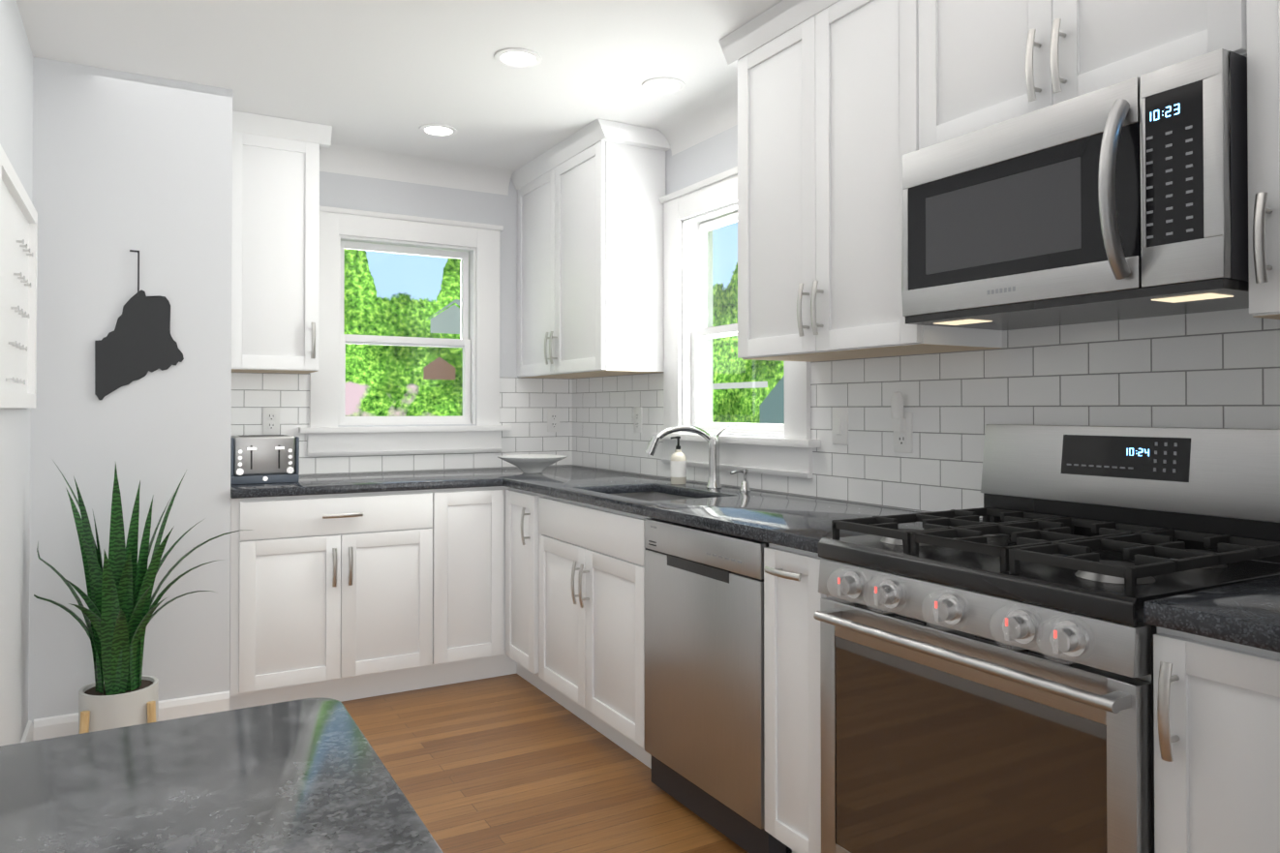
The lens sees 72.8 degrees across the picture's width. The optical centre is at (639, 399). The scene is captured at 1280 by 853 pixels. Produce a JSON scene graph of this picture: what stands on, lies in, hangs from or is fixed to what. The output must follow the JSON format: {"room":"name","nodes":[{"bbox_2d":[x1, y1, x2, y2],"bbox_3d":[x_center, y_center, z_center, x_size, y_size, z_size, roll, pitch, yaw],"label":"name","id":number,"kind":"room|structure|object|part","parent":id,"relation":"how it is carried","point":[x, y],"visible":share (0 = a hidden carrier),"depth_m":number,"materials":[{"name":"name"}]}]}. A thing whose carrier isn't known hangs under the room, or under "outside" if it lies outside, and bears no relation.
{"room":"kitchen","nodes":[
{"label":"kitchen","id":0,"kind":"room"},
{"bbox_2d":[0,0,33,746],"bbox_3d":[-0.789,-0.001,0.531,0.160,2.460,6.280,0,-1,-30],"label":"wall","id":1,"kind":"structure","parent":0,"point":[16,62],"depth_m":2.67,"materials":[{"name":"white paint"}]},
{"bbox_2d":[0,144,37,408],"bbox_3d":[-1.824,-0.305,2.535,0.026,0.659,0.900,0,-1,-30],"label":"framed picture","id":2,"kind":"object","parent":1,"relation":"attached to","point":[18,242],"visible":1,"depth_m":2.60,"materials":[{"name":"white painted wood"},{"name":"satin chrome"}]},
{"bbox_2d":[28,57,232,725],"bbox_3d":[-2.008,0.031,3.462,0.635,2.460,0.619,0,-1,-30],"label":"wall jog","id":3,"kind":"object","parent":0,"point":[124,163],"visible":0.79,"depth_m":3.19,"materials":[{"name":"white paint"}]},
{"bbox_2d":[20,690,229,742],"bbox_3d":[-0.519,1.162,0.846,0.634,0.140,5.380,0,-1,-30],"label":"baseboard","id":4,"kind":"structure","parent":3,"relation":"attached to","point":[50,727],"depth_m":3.22,"materials":[{"name":"white wood"}]},
{"bbox_2d":[94,249,183,399],"bbox_3d":[-1.838,-0.272,3.196,0.283,0.551,0.010,0,-1,-30],"label":"wall art","id":5,"kind":"object","parent":3,"relation":"attached to","point":[138,343],"visible":1,"depth_m":3.19,"materials":[{"name":"grey"}]},
{"bbox_2d":[0,698,443,852],"bbox_3d":[-0.067,0.765,-0.046,0.523,0.913,1.975,0,-1,-30],"label":"countertop","id":6,"kind":"structure","parent":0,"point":[308,776],"depth_m":0.70,"materials":[{"name":"stone"}]},
{"bbox_2d":[15,0,782,172],"bbox_3d":[0.234,-1.273,1.315,2.700,0.100,6.920,0,-1,-30],"label":"ceiling","id":7,"kind":"structure","parent":0,"point":[393,76],"depth_m":3.06,"materials":[{"name":"white paint"}]},
{"bbox_2d":[319,143,515,195],"bbox_3d":[-1.082,-1.135,4.299,0.950,0.110,0.110,0,-1,-30],"label":"cove","id":8,"kind":"object","parent":7,"relation":"attached to","point":[344,159],"visible":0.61,"depth_m":4.30,"materials":[{"name":"white paint"}]},
{"bbox_2d":[419,123,457,136],"bbox_3d":[-0.893,-1.192,3.849,0.164,0.006,0.164,0,-1,-30],"label":"recessed light","id":9,"kind":"object","parent":7,"relation":"in","point":[437,130],"visible":1,"depth_m":3.84,"materials":[{"name":"white plastic"}]},
{"bbox_2d":[494,47,542,67],"bbox_3d":[-0.428,-1.200,3.055,0.164,0.006,0.164,0,-1,-30],"label":"recessed light","id":10,"kind":"object","parent":7,"relation":"in","point":[516,57],"visible":1,"depth_m":3.05,"materials":[{"name":"white plastic"}]},
{"bbox_2d":[641,77,685,93],"bbox_3d":[0.090,-1.198,3.317,0.164,0.006,0.164,0,-1,-30],"label":"recessed light","id":11,"kind":"object","parent":7,"relation":"in","point":[662,85],"visible":1,"depth_m":3.31,"materials":[{"name":"white plastic"}]},
{"bbox_2d":[650,79,737,155],"bbox_3d":[0.314,-1.144,3.459,0.110,0.110,0.885,0,-1,-30],"label":"cove","id":12,"kind":"object","parent":7,"relation":"attached to","point":[711,115],"visible":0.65,"depth_m":3.59,"materials":[{"name":"white paint"}]},
{"bbox_2d":[230,148,571,475],"bbox_3d":[-1.522,0.038,4.189,2.520,2.460,0.162,0,-1,-30],"label":"wall","id":13,"kind":"structure","parent":0,"point":[525,403],"depth_m":4.40,"materials":[{"name":"white tile"}]},
{"bbox_2d":[262,407,279,434],"bbox_3d":[-1.695,0.098,3.991,0.075,0.123,0.009,0,-1,-30],"label":"electrical outlet","id":14,"kind":"object","parent":13,"relation":"attached to","point":[270,420],"visible":1,"depth_m":3.99,"materials":[{"name":"white plastic"}]},
{"bbox_2d":[231,110,324,373],"bbox_3d":[-1.642,-0.659,3.847,0.370,1.068,0.323,0,-1,-30],"label":"upper cabinet","id":15,"kind":"object","parent":13,"relation":"attached to","point":[275,228],"depth_m":3.71,"materials":[{"name":"white wood"}]},
{"bbox_3d":[-1.566,-0.630,3.716,0.364,1.002,0.021,0,-1,-30],"label":"door","id":16,"kind":"part","parent":15,"relation":"part of","materials":[{"name":"white wood"}]},
{"bbox_3d":[-1.543,-1.158,3.723,0.412,0.074,0.084,0,-1,-30],"label":"crown","id":17,"kind":"part","parent":15,"relation":"part of","materials":[{"name":"white wood"}]},
{"bbox_2d":[298,205,511,457],"bbox_3d":[-1.172,-0.318,4.362,1.035,1.177,0.215,0,-1,-30],"label":"window","id":18,"kind":"structure","parent":13,"relation":"in","point":[479,244],"depth_m":4.32,"materials":[{"name":"white wood"}]},
{"bbox_3d":[-1.184,-0.324,4.383,0.597,0.820,0.036,0,-1,-30],"label":"window glass","id":19,"kind":"part","parent":18,"relation":"part of","materials":[{"name":"clear glass"}]},
{"bbox_3d":[-1.183,-0.328,4.382,0.661,0.893,0.070,0,-1,-30],"label":"window sash","id":20,"kind":"part","parent":18,"relation":"part of","materials":[{"name":"white wood"}]},
{"bbox_2d":[547,409,559,431],"bbox_3d":[-0.465,0.114,4.694,0.075,0.123,0.009,0,-1,-30],"label":"electrical outlet","id":21,"kind":"object","parent":13,"relation":"attached to","point":[553,420],"visible":1,"depth_m":4.69,"materials":[{"name":"white plastic"}]},
{"bbox_2d":[341,673,748,852],"bbox_3d":[0.234,1.287,1.287,2.700,0.100,6.920,0,-1,-30],"label":"floor","id":22,"kind":"structure","parent":0,"point":[514,763],"depth_m":2.89,"materials":[{"name":"brown wood"}]},
{"bbox_2d":[33,459,252,733],"bbox_3d":[-1.690,0.725,3.004,0.673,1.061,0.326,0,-1,-30],"label":"potted plant","id":23,"kind":"object","parent":22,"relation":"on","point":[121,690],"visible":0.94,"depth_m":2.94,"materials":[{"name":"green plant"}]},
{"bbox_2d":[229,488,438,710],"bbox_3d":[-1.385,0.825,3.803,0.789,0.876,0.628,0,-1,-30],"label":"base cabinet","id":24,"kind":"object","parent":22,"relation":"on","point":[344,596],"depth_m":3.53,"materials":[{"name":"white wood"}]},
{"bbox_2d":[230,469,497,498],"bbox_3d":[-1.256,0.369,3.873,1.080,0.035,0.646,0,-1,-30],"label":"countertop","id":25,"kind":"structure","parent":24,"relation":"on","point":[365,482],"depth_m":3.69,"materials":[{"name":"stone"}]},
{"bbox_2d":[230,434,299,485],"bbox_3d":[-1.606,0.250,3.687,0.266,0.196,0.254,0,-1,-30],"label":"toaster","id":26,"kind":"object","parent":25,"relation":"on","point":[257,459],"visible":0.98,"depth_m":3.60,"materials":[{"name":"grey metal"}]},
{"bbox_2d":[438,486,504,685],"bbox_3d":[-0.904,0.828,4.077,0.318,0.876,0.628,0,-1,-30],"label":"base cabinet","id":27,"kind":"object","parent":22,"relation":"on","point":[471,520],"depth_m":3.82,"materials":[{"name":"white wood"}]},
{"bbox_2d":[500,486,531,683],"bbox_3d":[-0.247,0.826,3.890,0.628,0.876,0.372,0,-1,-30],"label":"base cabinet","id":28,"kind":"object","parent":22,"relation":"on","point":[516,643],"depth_m":3.78,"materials":[{"name":"white wood"}]},
{"bbox_2d":[531,491,651,768],"bbox_3d":[0.066,0.820,3.344,0.628,0.876,0.887,0,-1,-30],"label":"base cabinet","id":29,"kind":"object","parent":22,"relation":"on","point":[588,561],"depth_m":3.14,"materials":[{"name":"white wood"}]},
{"bbox_2d":[471,465,982,553],"bbox_3d":[0.019,0.468,3.397,0.662,0.245,2.735,0,-1,-30],"label":"countertop","id":30,"kind":"structure","parent":29,"relation":"on","point":[792,521],"depth_m":2.86,"materials":[{"name":"stone"}]},
{"bbox_2d":[496,454,567,473],"bbox_3d":[-0.520,0.314,4.207,0.340,0.080,0.340,0,-1,-30],"label":"bowl","id":31,"kind":"object","parent":30,"relation":"on","point":[532,463],"visible":1,"depth_m":4.14,"materials":[{"name":"white ceramic"}]},
{"bbox_2d":[670,435,686,484],"bbox_3d":[0.157,0.248,3.575,0.068,0.197,0.065,0,-1,-30],"label":"soap bottle","id":32,"kind":"object","parent":30,"relation":"on","point":[678,468],"visible":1,"depth_m":3.55,"materials":[{"name":"beige plastic"}]},
{"bbox_2d":[644,425,735,487],"bbox_3d":[0.194,0.222,3.373,0.352,0.246,0.119,0,-1,-30],"label":"faucet","id":33,"kind":"object","parent":30,"relation":"on","point":[714,480],"visible":1,"depth_m":3.38,"materials":[{"name":"silver metal"}]},
{"bbox_2d":[730,468,750,491],"bbox_3d":[0.375,0.301,3.250,0.086,0.084,0.040,0,-1,-30],"label":"soap dispenser","id":34,"kind":"object","parent":30,"relation":"on","point":[745,487],"visible":1,"depth_m":3.25,"materials":[{"name":"silver metal"}]},
{"bbox_2d":[644,518,792,852],"bbox_3d":[0.431,0.813,2.685,0.615,0.869,0.607,0,-1,-30],"label":"dishwasher","id":35,"kind":"object","parent":22,"relation":"on","point":[704,682],"visible":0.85,"depth_m":2.48,"materials":[{"name":"grey metal"}]},
{"bbox_2d":[763,543,830,852],"bbox_3d":[0.653,0.809,2.317,0.628,0.876,0.240,0,-1,-30],"label":"base cabinet","id":36,"kind":"object","parent":22,"relation":"on","point":[792,597],"depth_m":2.17,"materials":[{"name":"white wood"}]},
{"bbox_2d":[813,424,1279,852],"bbox_3d":[0.860,0.652,1.859,0.708,1.182,0.750,0,-1,-30],"label":"range","id":37,"kind":"object","parent":22,"relation":"on","point":[987,685],"visible":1,"depth_m":1.74,"materials":[{"name":"metal"}]},
{"bbox_3d":[0.594,0.489,1.685,0.059,0.020,0.701,0,-1,-30],"label":"handle","id":38,"kind":"part","parent":37,"relation":"part of","materials":[{"name":"metal"}]},
{"bbox_3d":[0.626,0.779,1.724,0.034,0.475,0.650,0,-1,-30],"label":"door glass","id":39,"kind":"part","parent":37,"relation":"part of","materials":[{"name":"brown glass"}]},
{"bbox_2d":[817,522,1279,627],"bbox_3d":[0.858,0.346,1.861,0.587,0.048,0.750,0,-1,-30],"label":"cooktop","id":40,"kind":"object","parent":37,"relation":"in","point":[1088,598],"depth_m":1.64,"materials":[{"name":"black metal"}]},
{"bbox_3d":[1.112,0.132,2.003,0.014,0.095,0.300,0,-1,-30],"label":"display panel","id":41,"kind":"part","parent":37,"relation":"part of","materials":[{"name":"black glass"}]},
{"bbox_2d":[1153,626,1279,852],"bbox_3d":[1.155,0.799,1.440,0.628,0.876,0.252,0,-1,-30],"label":"base cabinet","id":42,"kind":"object","parent":22,"relation":"on","point":[1216,703],"depth_m":1.32,"materials":[{"name":"white wood"}]},
{"bbox_2d":[1143,576,1279,652],"bbox_3d":[1.148,0.341,1.440,0.647,0.037,0.252,0,-1,-30],"label":"countertop","id":43,"kind":"structure","parent":42,"relation":"on","point":[1246,614],"depth_m":1.34,"materials":[{"name":"stone"}]},
{"bbox_2d":[571,124,1279,563],"bbox_3d":[1.335,0.014,1.930,0.163,2.460,6.600,0,-1,-30],"label":"wall","id":44,"kind":"structure","parent":0,"point":[1218,369],"depth_m":2.48,"materials":[{"name":"white tile"}]},
{"bbox_2d":[514,120,669,378],"bbox_3d":[-0.269,-0.655,4.252,0.323,1.068,0.982,0,-1,-30],"label":"upper cabinet","id":45,"kind":"object","parent":44,"relation":"attached to","point":[590,210],"depth_m":3.88,"materials":[{"name":"white wood"}]},
{"bbox_2d":[634,407,642,433],"bbox_3d":[-0.011,0.098,4.110,0.009,0.123,0.075,0,-1,-30],"label":"outlet","id":46,"kind":"object","parent":44,"relation":"attached to","point":[638,419],"visible":1,"depth_m":4.10,"materials":[{"name":"white plastic"}]},
{"bbox_2d":[651,166,820,478],"bbox_3d":[0.407,-0.312,3.503,0.215,1.187,1.065,0,-1,-30],"label":"window","id":47,"kind":"structure","parent":44,"relation":"in","point":[688,210],"depth_m":3.75,"materials":[{"name":"white wood"}]},
{"bbox_3d":[0.427,-0.322,3.514,0.070,0.903,0.691,0,-1,-30],"label":"window sash","id":48,"kind":"part","parent":47,"relation":"part of","materials":[{"name":"white wood"}]},
{"bbox_3d":[0.428,-0.319,3.515,0.036,0.830,0.627,0,-1,-30],"label":"window glass","id":49,"kind":"part","parent":47,"relation":"part of","materials":[{"name":"clear glass"}]},
{"bbox_2d":[831,407,848,445],"bbox_3d":[0.669,0.090,2.917,0.013,0.123,0.075,0,-1,-30],"label":"light switch","id":50,"kind":"object","parent":44,"relation":"attached to","point":[839,425],"visible":1,"depth_m":2.91,"materials":[{"name":"white plastic"}]},
{"bbox_2d":[731,0,1002,362],"bbox_3d":[0.656,-0.673,2.635,0.323,1.068,0.776,0,-1,-30],"label":"upper cabinet","id":51,"kind":"object","parent":44,"relation":"attached to","point":[845,106],"depth_m":2.51,"materials":[{"name":"white wood"}]},
{"bbox_2d":[890,391,913,453],"bbox_3d":[0.793,0.069,2.668,0.045,0.188,0.075,0,-1,-30],"label":"electrical outlet","id":52,"kind":"object","parent":44,"relation":"attached to","point":[901,424],"visible":0.98,"depth_m":2.66,"materials":[{"name":"white plastic"}]},
{"bbox_2d":[890,391,906,431],"bbox_3d":[0.791,0.036,2.667,0.038,0.122,0.038,0,-1,-30],"label":"lamp","id":53,"kind":"object","parent":52,"relation":"attached to","point":[899,416],"depth_m":2.66,"materials":[{"name":"white plastic"}]},
{"bbox_2d":[916,0,1249,150],"bbox_3d":[1.037,-0.919,1.971,0.323,0.590,0.757,0,-1,-30],"label":"upper cabinet","id":54,"kind":"object","parent":44,"relation":"attached to","point":[981,64],"depth_m":1.91,"materials":[{"name":"white wood"}]},
{"bbox_2d":[901,48,1249,330],"bbox_3d":[0.976,-0.405,1.934,0.462,0.426,0.751,0,-1,-30],"label":"microwave","id":55,"kind":"object","parent":54,"relation":"attached to","point":[1126,199],"visible":1,"depth_m":1.76,"materials":[{"name":"grey metal"}]},
{"bbox_3d":[0.851,-0.424,1.872,0.022,0.300,0.696,0,-1,-30],"label":"glass","id":56,"kind":"part","parent":55,"relation":"part of","materials":[{"name":"black glass"}]},
{"bbox_2d":[904,277,1249,330],"bbox_3d":[1.011,-0.202,1.952,0.374,0.018,0.740,0,-1,-30],"label":"microwave underside","id":57,"kind":"object","parent":55,"relation":"attached to","point":[1155,296],"depth_m":1.85,"materials":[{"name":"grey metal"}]},
{"bbox_3d":[0.910,-0.405,1.667,0.082,0.349,0.027,0,-1,-30],"label":"handle","id":58,"kind":"part","parent":55,"relation":"part of","materials":[{"name":"metal"}]},
{"bbox_2d":[1240,0,1279,319],"bbox_3d":[1.287,-0.684,1.531,0.323,1.068,0.250,0,-1,-30],"label":"upper cabinet","id":59,"kind":"object","parent":44,"relation":"attached to","point":[1263,60],"depth_m":1.53,"materials":[{"name":"white wood"}]},
{"bbox_3d":[0.709,-1.171,2.505,0.366,0.074,4.997,0,-1,-30],"label":"crown","id":60,"kind":"part","parent":59,"relation":"part of","materials":[{"name":"white wood"}]},
{"bbox_2d":[1278,0,1279,173],"bbox_3d":[1.363,0.342,0.894,0.760,1.758,0.899,0,-1,-30],"label":"cabinet","id":61,"kind":"object","parent":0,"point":[1279,73],"depth_m":1.10,"materials":[{"name":"grey wood"}]},
{"label":"outside","id":62,"kind":"structure","parent":0,"visible":0},
{"bbox_2d":[344,248,462,416],"bbox_3d":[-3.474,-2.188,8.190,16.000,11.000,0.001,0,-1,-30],"label":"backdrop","id":63,"kind":"structure","parent":62,"point":[435,302],"depth_m":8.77,"materials":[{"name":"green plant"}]},
{"bbox_2d":[423,357,455,379],"bbox_3d":[-2.027,-0.317,8.784,0.320,0.230,0.030,0,-1,-30],"label":"roof","id":64,"kind":"structure","parent":62,"point":[441,363],"depth_m":8.77,"materials":[{"name":"brown"}]},
{"bbox_2d":[426,299,460,320],"bbox_3d":[-1.658,-0.914,9.071,1.160,0.230,0.030,0,-1,-30],"label":"roof","id":65,"kind":"structure","parent":62,"point":[457,301],"depth_m":8.90,"materials":[{"name":"grey"}]},
{"bbox_2d":[430,304,460,334],"bbox_3d":[-1.921,-0.830,8.966,0.480,0.300,0.030,0,-1,-30],"label":"gable","id":66,"kind":"object","parent":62,"point":[450,326],"depth_m":8.92,"materials":[{"name":"grey"}]},
{"bbox_2d":[712,381,767,389],"bbox_3d":[0.624,0.486,6.052,0.020,1.205,0.830,0,-1,-30],"label":"bar","id":67,"kind":"object","parent":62,"point":[750,384],"depth_m":5.92,"materials":[{"name":"white"}]},
{"bbox_2d":[712,222,784,423],"bbox_3d":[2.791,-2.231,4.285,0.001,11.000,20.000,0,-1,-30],"label":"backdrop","id":68,"kind":"structure","parent":62,"point":[732,358],"depth_m":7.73,"materials":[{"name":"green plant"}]},
{"bbox_2d":[760,375,784,424],"bbox_3d":[1.106,0.441,6.247,0.050,1.300,0.730,0,-1,-30],"label":"shed","id":69,"kind":"object","parent":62,"point":[775,393],"depth_m":6.40,"materials":[{"name":"grey"}]}
]}

